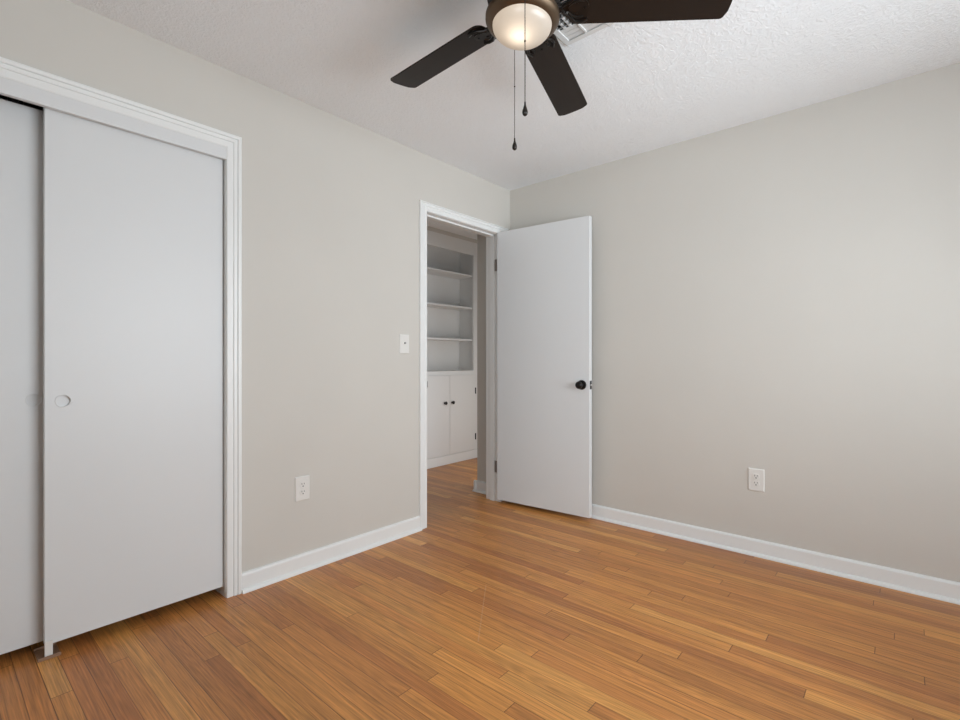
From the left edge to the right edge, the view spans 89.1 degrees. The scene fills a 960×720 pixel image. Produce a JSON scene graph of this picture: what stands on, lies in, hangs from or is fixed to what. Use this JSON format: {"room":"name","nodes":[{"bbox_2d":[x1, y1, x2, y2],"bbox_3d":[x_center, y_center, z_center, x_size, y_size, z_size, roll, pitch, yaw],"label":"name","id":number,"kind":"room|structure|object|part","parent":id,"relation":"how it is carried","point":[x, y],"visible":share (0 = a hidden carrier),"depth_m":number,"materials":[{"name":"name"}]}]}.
{"room":"empty bedroom","nodes":[
{"label":"empty bedroom","id":0,"kind":"room"},
{"bbox_2d":[0,95,42,110],"bbox_3d":[-1.940,-0.121,2.051,0.660,2.440,1.490,0,0,41],"label":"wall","id":1,"kind":"structure","parent":0,"point":[1,96],"depth_m":2.27,"materials":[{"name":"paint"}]},
{"bbox_2d":[0,0,509,571],"bbox_3d":[-1.046,-0.121,2.486,0.120,2.440,4.020,0,0,41],"label":"wall","id":2,"kind":"structure","parent":0,"point":[330,203],"depth_m":2.57,"materials":[{"name":"beige paint"}]},
{"bbox_2d":[0,97,42,654],"bbox_3d":[-1.848,0.049,1.622,0.037,2.020,0.638,0,0,41],"label":"door","id":3,"kind":"structure","parent":2,"relation":"in","point":[21,126],"depth_m":1.79,"materials":[{"name":"white paint"}]},
{"bbox_3d":[-1.663,0.152,1.817,0.012,0.049,0.049,0,0,41],"label":"finger pull","id":4,"kind":"part","parent":3,"relation":"part of","materials":[{"name":"white paint"}]},
{"bbox_2d":[0,76,226,159],"bbox_3d":[-1.582,-0.950,1.779,0.020,0.058,1.248,0,0,41],"label":"trim","id":5,"kind":"structure","parent":2,"relation":"attached to","point":[9,88],"depth_m":1.90,"materials":[{"name":"white paint"}]},
{"bbox_2d":[0,57,241,597],"bbox_3d":[-1.575,0.028,1.771,0.018,2.141,1.381,0,0,41],"label":"trim","id":6,"kind":"structure","parent":2,"relation":"attached to","point":[9,69],"depth_m":2.25,"materials":[{"name":"white paint"}]},
{"bbox_2d":[43,107,222,645],"bbox_3d":[-1.407,0.045,2.034,0.037,2.013,0.620,0,0,41],"label":"door","id":7,"kind":"structure","parent":2,"relation":"in","point":[133,223],"depth_m":1.97,"materials":[{"name":"white paint"}]},
{"bbox_3d":[-1.567,0.156,1.831,0.012,0.049,0.049,0,0,41],"label":"finger pull","id":8,"kind":"part","parent":7,"relation":"part of","materials":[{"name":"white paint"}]},
{"bbox_2d":[215,160,225,597],"bbox_3d":[-1.627,0.052,1.816,0.122,2.093,1.281,0,0,41],"label":"trim","id":9,"kind":"structure","parent":2,"relation":"attached to","point":[222,590],"depth_m":2.25,"materials":[{"name":"white paint"}]},
{"bbox_2d":[295,475,309,501],"bbox_3d":[-0.921,0.670,2.531,0.009,0.126,0.082,0,0,41],"label":"wall outlet","id":10,"kind":"object","parent":2,"relation":"attached to","point":[302,483],"visible":1,"depth_m":2.53,"materials":[{"name":"white plastic"}]},
{"bbox_2d":[300,489,305,494],"bbox_3d":[-0.919,0.689,2.530,0.003,0.028,0.034,0,0,41],"label":"receptacle","id":11,"kind":"object","parent":10,"relation":"attached to","point":[302,491],"depth_m":2.53,"materials":[{"name":"white plastic"}]},
{"bbox_2d":[242,516,421,593],"bbox_3d":[-1.295,1.053,2.086,0.029,0.091,2.788,0,0,41],"label":"baseboard","id":12,"kind":"structure","parent":2,"relation":"attached to","point":[254,579],"depth_m":2.61,"materials":[{"name":"white paint"}]},
{"bbox_2d":[399,334,408,353],"bbox_3d":[-0.469,-0.096,3.047,0.016,0.120,0.077,0,0,41],"label":"light switch","id":13,"kind":"object","parent":2,"relation":"attached to","point":[403,338],"visible":1,"depth_m":3.04,"materials":[{"name":"white plastic"}]},
{"bbox_2d":[419,200,507,528],"bbox_3d":[-0.136,0.036,3.534,0.155,2.126,0.926,0,0,41],"label":"trim","id":14,"kind":"structure","parent":2,"relation":"attached to","point":[424,207],"depth_m":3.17,"materials":[{"name":"white paint"}]},
{"bbox_2d":[495,216,591,517],"bbox_3d":[0.427,0.050,3.526,0.810,2.041,0.144,0,0,36],"label":"door","id":15,"kind":"structure","parent":2,"relation":"in","point":[544,461],"depth_m":3.48,"materials":[{"name":"white paint"}]},
{"bbox_3d":[0.675,0.174,3.292,0.066,0.066,0.060,0,0,36],"label":"knob","id":16,"kind":"part","parent":15,"relation":"part of","materials":[{"name":"black metal"}]},
{"bbox_2d":[427,226,476,242],"bbox_3d":[-1.091,-0.121,4.631,0.500,2.440,3.300,0,0,41],"label":"wall","id":17,"kind":"structure","parent":0,"point":[428,227],"depth_m":5.16,"materials":[{"name":"beige paint"}]},
{"bbox_2d":[0,458,959,719],"bbox_3d":[0.113,1.149,2.395,5.250,0.100,5.400,0,0,41],"label":"floor","id":18,"kind":"structure","parent":0,"point":[491,610],"depth_m":1.91,"materials":[{"name":"brown wood"}]},
{"bbox_2d":[33,640,60,662],"bbox_3d":[-1.617,1.068,1.820,0.101,0.062,0.065,0,0,41],"label":"guide","id":19,"kind":"object","parent":18,"relation":"on","point":[50,650],"visible":0.96,"depth_m":1.80,"materials":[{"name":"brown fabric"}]},
{"bbox_2d":[427,230,476,468],"bbox_3d":[-0.410,-0.100,5.195,0.313,2.398,0.915,0,0,41],"label":"tall cabinet","id":20,"kind":"object","parent":18,"relation":"on","point":[451,261],"visible":0.7,"depth_m":5.32,"materials":[{"name":"white paint"}]},
{"bbox_3d":[-0.454,0.582,4.964,0.017,0.826,0.402,0,0,41],"label":"cabinet door","id":21,"kind":"part","parent":20,"relation":"part of","materials":[{"name":"white paint"}]},
{"bbox_3d":[-0.523,-0.100,5.294,0.012,2.398,0.907,0,0,41],"label":"panel","id":22,"kind":"part","parent":20,"relation":"part of","materials":[{"name":"white paint"}]},
{"bbox_2d":[427,370,467,371],"bbox_3d":[-0.432,0.132,5.215,0.230,0.018,0.871,0,0,41],"label":"countertop","id":23,"kind":"structure","parent":20,"relation":"on","point":[438,370],"depth_m":5.35,"materials":[{"name":"white paint"}]},
{"bbox_2d":[427,337,471,341],"bbox_3d":[-0.432,-0.214,5.215,0.226,0.018,0.869,0,0,41],"label":"shelf","id":24,"kind":"object","parent":20,"relation":"attached to","point":[429,339],"depth_m":5.32,"materials":[{"name":"white paint"}]},
{"bbox_2d":[427,302,471,310],"bbox_3d":[-0.432,-0.569,5.215,0.226,0.018,0.869,0,0,41],"label":"shelf","id":25,"kind":"object","parent":20,"relation":"attached to","point":[430,306],"depth_m":5.30,"materials":[{"name":"white paint"}]},
{"bbox_2d":[427,267,471,279],"bbox_3d":[-0.432,-0.927,5.215,0.226,0.018,0.869,0,0,41],"label":"shelf","id":26,"kind":"object","parent":20,"relation":"attached to","point":[431,272],"depth_m":5.32,"materials":[{"name":"white paint"}]},
{"bbox_3d":[-0.340,-1.228,5.128,0.023,0.143,0.793,0,0,41],"label":"header panel","id":27,"kind":"part","parent":20,"relation":"part of","materials":[{"name":"white paint"}]},
{"bbox_3d":[-0.332,1.052,5.128,0.034,0.094,0.907,0,0,41],"label":"board","id":28,"kind":"part","parent":20,"relation":"part of","materials":[{"name":"white paint"}]},
{"bbox_3d":[-0.189,0.582,5.269,0.017,0.826,0.402,0,0,41],"label":"cabinet door","id":29,"kind":"part","parent":20,"relation":"part of","materials":[{"name":"white paint"}]},
{"bbox_3d":[-0.141,-0.100,5.550,0.230,2.398,0.018,0,0,41],"label":"panel","id":30,"kind":"part","parent":20,"relation":"part of","materials":[{"name":"white paint"}]},
{"bbox_2d":[477,234,485,481],"bbox_3d":[0.505,-0.121,4.517,0.200,2.440,1.380,0,0,41],"label":"wall","id":31,"kind":"structure","parent":0,"point":[481,240],"depth_m":4.03,"materials":[{"name":"beige paint"}]},
{"bbox_2d":[472,480,485,493],"bbox_3d":[0.108,1.053,4.081,0.229,0.091,0.259,0,0,41],"label":"baseboard","id":32,"kind":"structure","parent":31,"relation":"attached to","point":[479,486],"depth_m":4.02,"materials":[{"name":"white paint"}]},
{"bbox_2d":[67,0,959,239],"bbox_3d":[0.113,-1.391,2.395,5.250,0.100,5.400,0,0,41],"label":"ceiling","id":33,"kind":"structure","parent":0,"point":[645,86],"depth_m":2.22,"materials":[{"name":"white paint"}]},
{"bbox_2d":[390,0,731,150],"bbox_3d":[0.151,-1.047,1.568,1.273,0.608,1.219,0,0,-10],"label":"ceiling fan","id":34,"kind":"object","parent":33,"relation":"hanging from","point":[529,26],"visible":1,"depth_m":1.62,"materials":[{"name":"black wood"}]},
{"bbox_3d":[-0.152,-1.165,1.895,0.509,0.006,0.134,1,9,44],"label":"blade","id":35,"kind":"part","parent":34,"relation":"part of","materials":[{"name":"brown wood"}]},
{"bbox_3d":[0.126,-0.974,1.722,0.006,0.376,0.044,0,0,-7],"label":"pull chain","id":36,"kind":"part","parent":34,"relation":"part of","materials":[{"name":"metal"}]},
{"bbox_3d":[0.138,-1.085,1.613,0.196,0.060,0.196,1,-3,41],"label":"lamp shade","id":37,"kind":"part","parent":34,"relation":"part of","materials":[{"name":"white glass"}]},
{"bbox_3d":[0.139,-0.972,1.508,0.006,0.381,0.046,0,0,4],"label":"pull chain","id":38,"kind":"part","parent":34,"relation":"part of","materials":[{"name":"metal"}]},
{"bbox_3d":[0.315,-1.139,1.981,0.134,0.006,0.509,-12,-8,24],"label":"blade","id":39,"kind":"part","parent":34,"relation":"part of","materials":[{"name":"brown wood"}]},
{"bbox_3d":[0.542,-1.144,1.563,0.509,0.006,0.134,2,-14,8],"label":"blade","id":40,"kind":"part","parent":34,"relation":"part of","materials":[{"name":"brown wood"}]},
{"bbox_2d":[553,0,613,46],"bbox_3d":[0.349,-1.407,1.881,0.236,0.189,0.335,0,0,41],"label":"ceiling vent","id":41,"kind":"object","parent":33,"relation":"in","point":[568,33],"visible":0.41,"depth_m":1.98,"materials":[{"name":"white metal"}]},
{"bbox_3d":[0.349,-1.337,1.881,0.236,0.014,0.335,0,0,41],"label":"frame","id":42,"kind":"part","parent":41,"relation":"part of","materials":[{"name":"white metal"}]},
{"bbox_2d":[510,62,959,581],"bbox_3d":[1.600,-0.121,2.773,3.500,2.440,0.120,0,0,41],"label":"wall","id":43,"kind":"structure","parent":0,"point":[779,294],"depth_m":2.63,"materials":[{"name":"beige paint"}]},
{"bbox_2d":[748,468,764,491],"bbox_3d":[1.548,0.676,2.732,0.082,0.126,0.009,0,0,41],"label":"wall outlet","id":44,"kind":"object","parent":43,"relation":"attached to","point":[756,477],"visible":1,"depth_m":2.73,"materials":[{"name":"white plastic"}]},
{"bbox_2d":[753,481,759,485],"bbox_3d":[1.546,0.695,2.730,0.034,0.028,0.003,0,0,41],"label":"receptacle","id":45,"kind":"object","parent":44,"relation":"attached to","point":[755,483],"depth_m":2.73,"materials":[{"name":"white plastic"}]},
{"bbox_2d":[753,474,759,478],"bbox_3d":[1.546,0.656,2.730,0.034,0.028,0.003,0,0,41],"label":"receptacle","id":46,"kind":"object","parent":44,"relation":"attached to","point":[755,476],"depth_m":2.73,"materials":[{"name":"white plastic"}]},
{"bbox_2d":[591,504,959,604],"bbox_3d":[1.494,1.053,2.765,3.350,0.091,0.029,0,0,41],"label":"baseboard","id":47,"kind":"structure","parent":43,"relation":"attached to","point":[945,590],"depth_m":2.60,"materials":[{"name":"white paint"}]}
]}

